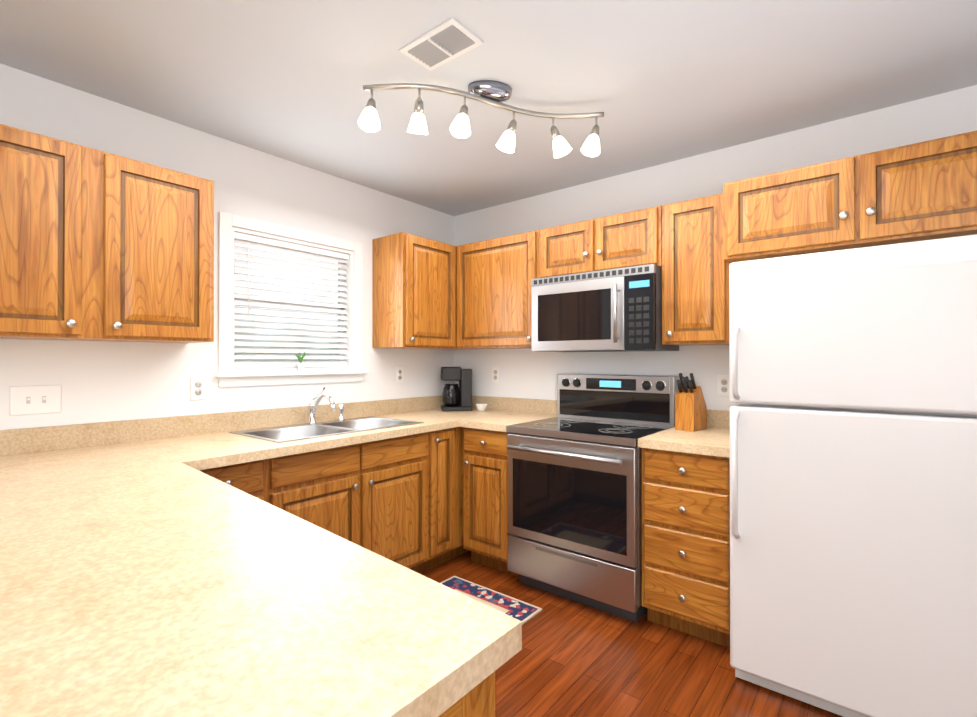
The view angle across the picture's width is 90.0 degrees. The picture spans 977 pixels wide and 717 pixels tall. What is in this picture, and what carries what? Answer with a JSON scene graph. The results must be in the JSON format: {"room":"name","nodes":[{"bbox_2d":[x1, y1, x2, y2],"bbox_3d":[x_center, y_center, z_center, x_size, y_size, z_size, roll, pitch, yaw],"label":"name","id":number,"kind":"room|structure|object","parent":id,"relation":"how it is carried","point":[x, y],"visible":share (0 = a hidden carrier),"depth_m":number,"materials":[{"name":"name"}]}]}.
{"room":"kitchen","nodes":[
{"label":"kitchen","id":0,"kind":"room"},
{"bbox_2d":[0,63,453,429],"bbox_3d":[-2.208,0.066,1.663,0.120,2.460,6.000,0,0,39],"label":"wall","id":1,"kind":"structure","parent":0,"point":[103,381],"depth_m":2.46,"materials":[{"name":"white paint"}]},
{"bbox_2d":[10,385,60,415],"bbox_3d":[-1.851,0.169,1.999,0.013,0.116,0.156,0,0,39],"label":"light switch","id":2,"kind":"object","parent":1,"relation":"attached to","point":[27,400],"visible":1,"depth_m":2.00,"materials":[{"name":"white plastic"}]},
{"bbox_2d":[0,124,213,342],"bbox_3d":[-1.644,-0.448,1.982,0.358,0.740,0.892,0,0,39],"label":"upper cabinet","id":3,"kind":"object","parent":1,"relation":"attached to","point":[97,245],"visible":1,"depth_m":1.92,"materials":[{"name":"brown wood"}]},
{"bbox_2d":[190,377,205,399],"bbox_3d":[-1.472,0.151,2.475,0.008,0.116,0.072,0,0,39],"label":"outlet","id":4,"kind":"object","parent":1,"relation":"attached to","point":[197,388],"visible":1,"depth_m":2.47,"materials":[{"name":"white plastic"}]},
{"bbox_2d":[218,211,362,372],"bbox_3d":[-1.172,-0.345,2.940,0.135,0.843,0.903,0,0,39],"label":"window","id":5,"kind":"structure","parent":1,"relation":"in","point":[349,310],"depth_m":2.88,"materials":[{"name":"white"}]},
{"bbox_2d":[234,232,348,367],"bbox_3d":[-1.153,-0.315,2.925,0.054,0.736,0.731,0,0,39],"label":"window blinds","id":6,"kind":"object","parent":5,"relation":"attached to","point":[261,242],"visible":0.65,"depth_m":2.89,"materials":[{"name":"white plastic"}]},
{"bbox_2d":[214,370,367,386],"bbox_3d":[-1.136,0.113,2.909,0.110,0.075,0.943,0,0,39],"label":"window sill","id":7,"kind":"structure","parent":1,"relation":"attached to","point":[233,379],"depth_m":2.82,"materials":[{"name":"white"}]},
{"bbox_2d":[296,352,305,370],"bbox_3d":[-1.112,0.018,2.892,0.043,0.114,0.065,0,0,39],"label":"plant pot","id":8,"kind":"object","parent":7,"relation":"on","point":[300,365],"visible":1,"depth_m":2.88,"materials":[{"name":"white ceramic"}]},
{"bbox_2d":[396,367,403,382],"bbox_3d":[-0.638,0.117,3.512,0.008,0.116,0.072,0,0,39],"label":"outlet","id":9,"kind":"object","parent":1,"relation":"attached to","point":[399,374],"visible":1,"depth_m":3.51,"materials":[{"name":"white plastic"}]},
{"bbox_2d":[372,232,473,349],"bbox_3d":[-0.397,-0.442,3.533,0.358,0.740,0.813,0,0,39],"label":"upper cabinet","id":10,"kind":"object","parent":1,"relation":"attached to","point":[413,291],"visible":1,"depth_m":3.26,"materials":[{"name":"brown wood"}]},
{"bbox_2d":[0,0,976,215],"bbox_3d":[-0.369,-1.195,0.189,4.840,0.050,6.240,0,0,39],"label":"ceiling","id":11,"kind":"structure","parent":0,"point":[657,82],"depth_m":1.98,"materials":[{"name":"white paint"}]},
{"bbox_2d":[399,17,482,70],"bbox_3d":[-0.177,-1.157,1.815,0.275,0.011,0.165,0,0,39],"label":"ceiling vent","id":12,"kind":"object","parent":11,"relation":"in","point":[452,38],"visible":1,"depth_m":1.80,"materials":[{"name":"white metal"}]},
{"bbox_2d":[358,80,603,157],"bbox_3d":[0.000,-1.039,2.088,1.075,0.244,0.178,0,0,-18],"label":"track light","id":13,"kind":"object","parent":11,"relation":"attached to","point":[494,93],"visible":1,"depth_m":2.05,"materials":[{"name":"white glass"}]},
{"bbox_2d":[420,551,842,716],"bbox_3d":[-0.369,1.315,0.179,4.840,0.050,6.240,0,0,39],"label":"floor","id":14,"kind":"structure","parent":0,"point":[571,658],"depth_m":2.03,"materials":[{"name":"brown wood"}]},
{"bbox_2d":[199,427,469,573],"bbox_3d":[-0.719,0.863,2.896,0.648,0.873,2.203,0,0,39],"label":"base cabinet","id":15,"kind":"object","parent":14,"relation":"on","point":[398,500],"visible":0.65,"depth_m":2.62,"materials":[{"name":"brown wood"}]},
{"bbox_2d":[401,395,487,398],"bbox_3d":[-0.238,0.358,3.511,0.450,0.140,0.643,0,0,39],"label":"backsplash","id":16,"kind":"structure","parent":15,"relation":"on","point":[439,396],"depth_m":3.74,"materials":[{"name":"laminate"}]},
{"bbox_2d":[438,671,494,716],"bbox_3d":[-0.391,0.855,0.645,0.564,0.872,0.620,0,0,39],"label":"base cabinet","id":17,"kind":"object","parent":14,"relation":"on","point":[478,700],"depth_m":0.65,"materials":[{"name":"brown wood"}]},
{"bbox_2d":[0,459,521,716],"bbox_3d":[-0.830,0.398,0.893,1.608,0.040,1.030,0,0,39],"label":"countertop","id":18,"kind":"structure","parent":17,"relation":"on","point":[148,568],"depth_m":0.72,"materials":[{"name":"laminate"}]},
{"bbox_2d":[463,427,518,575],"bbox_3d":[0.162,0.865,3.185,0.382,0.873,0.648,0,0,39],"label":"base cabinet","id":19,"kind":"object","parent":14,"relation":"on","point":[485,537],"visible":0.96,"depth_m":2.96,"materials":[{"name":"brown wood"}]},
{"bbox_2d":[0,396,519,482],"bbox_3d":[-1.019,0.354,2.468,0.720,0.140,3.248,0,0,39],"label":"countertop","id":20,"kind":"structure","parent":19,"relation":"on","point":[48,452],"depth_m":2.20,"materials":[{"name":"laminate"}]},
{"bbox_2d":[307,387,344,423],"bbox_3d":[-0.895,0.275,2.872,0.261,0.210,0.252,0,0,39],"label":"tap","id":21,"kind":"object","parent":20,"relation":"on","point":[312,405],"visible":1,"depth_m":2.84,"materials":[{"name":"silver metal"}]},
{"bbox_2d":[229,416,423,442],"bbox_3d":[-0.867,0.475,2.725,0.507,0.189,0.904,0,0,39],"label":"sink basin","id":22,"kind":"object","parent":20,"relation":"in","point":[285,433],"visible":0.21,"depth_m":2.74,"materials":[{"name":"silver metal"}]},
{"bbox_2d":[441,367,471,410],"bbox_3d":[-0.243,0.225,3.672,0.220,0.325,0.211,0,0,-9],"label":"coffee maker","id":23,"kind":"object","parent":20,"relation":"on","point":[455,397],"visible":1,"depth_m":3.60,"materials":[{"name":"black plastic"}]},
{"bbox_2d":[476,404,486,410],"bbox_3d":[-0.051,0.363,3.610,0.088,0.050,0.088,0,0,39],"label":"cup","id":24,"kind":"object","parent":20,"relation":"on","point":[481,407],"visible":1,"depth_m":3.58,"materials":[{"name":"white ceramic"}]},
{"bbox_2d":[468,398,556,431],"bbox_3d":[0.171,0.357,3.182,0.361,0.140,0.643,0,0,39],"label":"countertop","id":25,"kind":"structure","parent":19,"relation":"on","point":[498,413],"depth_m":3.38,"materials":[{"name":"laminate"}]},
{"bbox_2d":[440,576,541,624],"bbox_3d":[-0.279,1.294,2.320,0.617,0.008,1.010,0,0,39],"label":"rug","id":26,"kind":"object","parent":14,"relation":"on","point":[523,612],"visible":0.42,"depth_m":2.62,"materials":[{"name":"fabric"}]},
{"bbox_2d":[506,374,679,621],"bbox_3d":[0.588,0.700,2.793,0.766,1.199,0.718,0,0,39],"label":"range","id":27,"kind":"object","parent":14,"relation":"on","point":[574,498],"visible":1,"depth_m":2.59,"materials":[{"name":"silver metal"}]},
{"bbox_2d":[642,448,729,647],"bbox_3d":[1.073,0.862,2.452,0.409,0.873,0.648,0,0,39],"label":"drawers","id":28,"kind":"object","parent":14,"relation":"on","point":[685,542],"visible":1,"depth_m":2.22,"materials":[{"name":"brown wood"}]},
{"bbox_2d":[638,409,729,457],"bbox_3d":[1.078,0.354,2.453,0.420,0.140,0.643,0,0,39],"label":"countertop","id":29,"kind":"structure","parent":28,"relation":"on","point":[713,439],"depth_m":2.32,"materials":[{"name":"laminate"}]},
{"bbox_2d":[675,373,706,431],"bbox_3d":[1.091,0.231,2.644,0.185,0.306,0.100,0,0,-43],"label":"knife block","id":30,"kind":"object","parent":29,"relation":"on","point":[690,410],"visible":1,"depth_m":2.60,"materials":[{"name":"brown wood"}]},
{"bbox_2d":[729,234,976,716],"bbox_3d":[1.511,0.457,1.954,0.850,1.679,0.823,0,0,39],"label":"refrigerator","id":31,"kind":"object","parent":14,"relation":"on","point":[853,486],"visible":1,"depth_m":1.69,"materials":[{"name":"white metal"}]},
{"bbox_2d":[454,85,976,410],"bbox_3d":[1.548,0.070,2.569,4.840,2.460,0.120,0,0,39],"label":"wall","id":32,"kind":"structure","parent":0,"point":[528,373],"depth_m":2.87,"materials":[{"name":"white paint"}]},
{"bbox_2d":[492,367,499,382],"bbox_3d":[0.054,0.124,3.687,0.072,0.116,0.008,0,0,39],"label":"electrical outlet","id":33,"kind":"object","parent":32,"relation":"attached to","point":[495,374],"visible":1,"depth_m":3.68,"materials":[{"name":"white plastic"}]},
{"bbox_2d":[456,230,538,348],"bbox_3d":[0.125,-0.442,3.406,0.706,0.740,0.358,0,0,39],"label":"upper cabinet","id":34,"kind":"object","parent":32,"relation":"attached to","point":[495,276],"visible":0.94,"depth_m":3.27,"materials":[{"name":"brown wood"}]},
{"bbox_2d":[539,206,661,277],"bbox_3d":[0.701,-0.654,2.944,0.768,0.320,0.358,0,0,39],"label":"upper cabinet","id":35,"kind":"object","parent":32,"relation":"attached to","point":[628,239],"visible":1,"depth_m":2.79,"materials":[{"name":"brown wood"}]},
{"bbox_2d":[531,264,678,351],"bbox_3d":[0.668,-0.267,2.902,0.764,0.445,0.453,0,0,39],"label":"microwave","id":36,"kind":"object","parent":35,"relation":"attached to","point":[615,310],"visible":1,"depth_m":2.72,"materials":[{"name":"grey metal"}]},
{"bbox_2d":[662,193,729,345],"bbox_3d":[1.132,-0.445,2.596,0.332,0.740,0.358,0,0,39],"label":"upper cabinet","id":37,"kind":"object","parent":32,"relation":"attached to","point":[695,288],"visible":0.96,"depth_m":2.48,"materials":[{"name":"brown wood"}]},
{"bbox_2d":[717,375,729,396],"bbox_3d":[1.297,0.150,2.687,0.072,0.116,0.008,0,0,39],"label":"electrical outlet","id":38,"kind":"object","parent":32,"relation":"attached to","point":[723,385],"visible":0.88,"depth_m":2.69,"materials":[{"name":"white plastic"}]},
{"bbox_2d":[723,130,976,263],"bbox_3d":[1.611,-0.640,2.122,1.000,0.355,0.498,0,0,39],"label":"upper cabinet","id":39,"kind":"object","parent":32,"relation":"attached to","point":[923,191],"visible":1,"depth_m":1.96,"materials":[{"name":"brown wood"}]}
]}

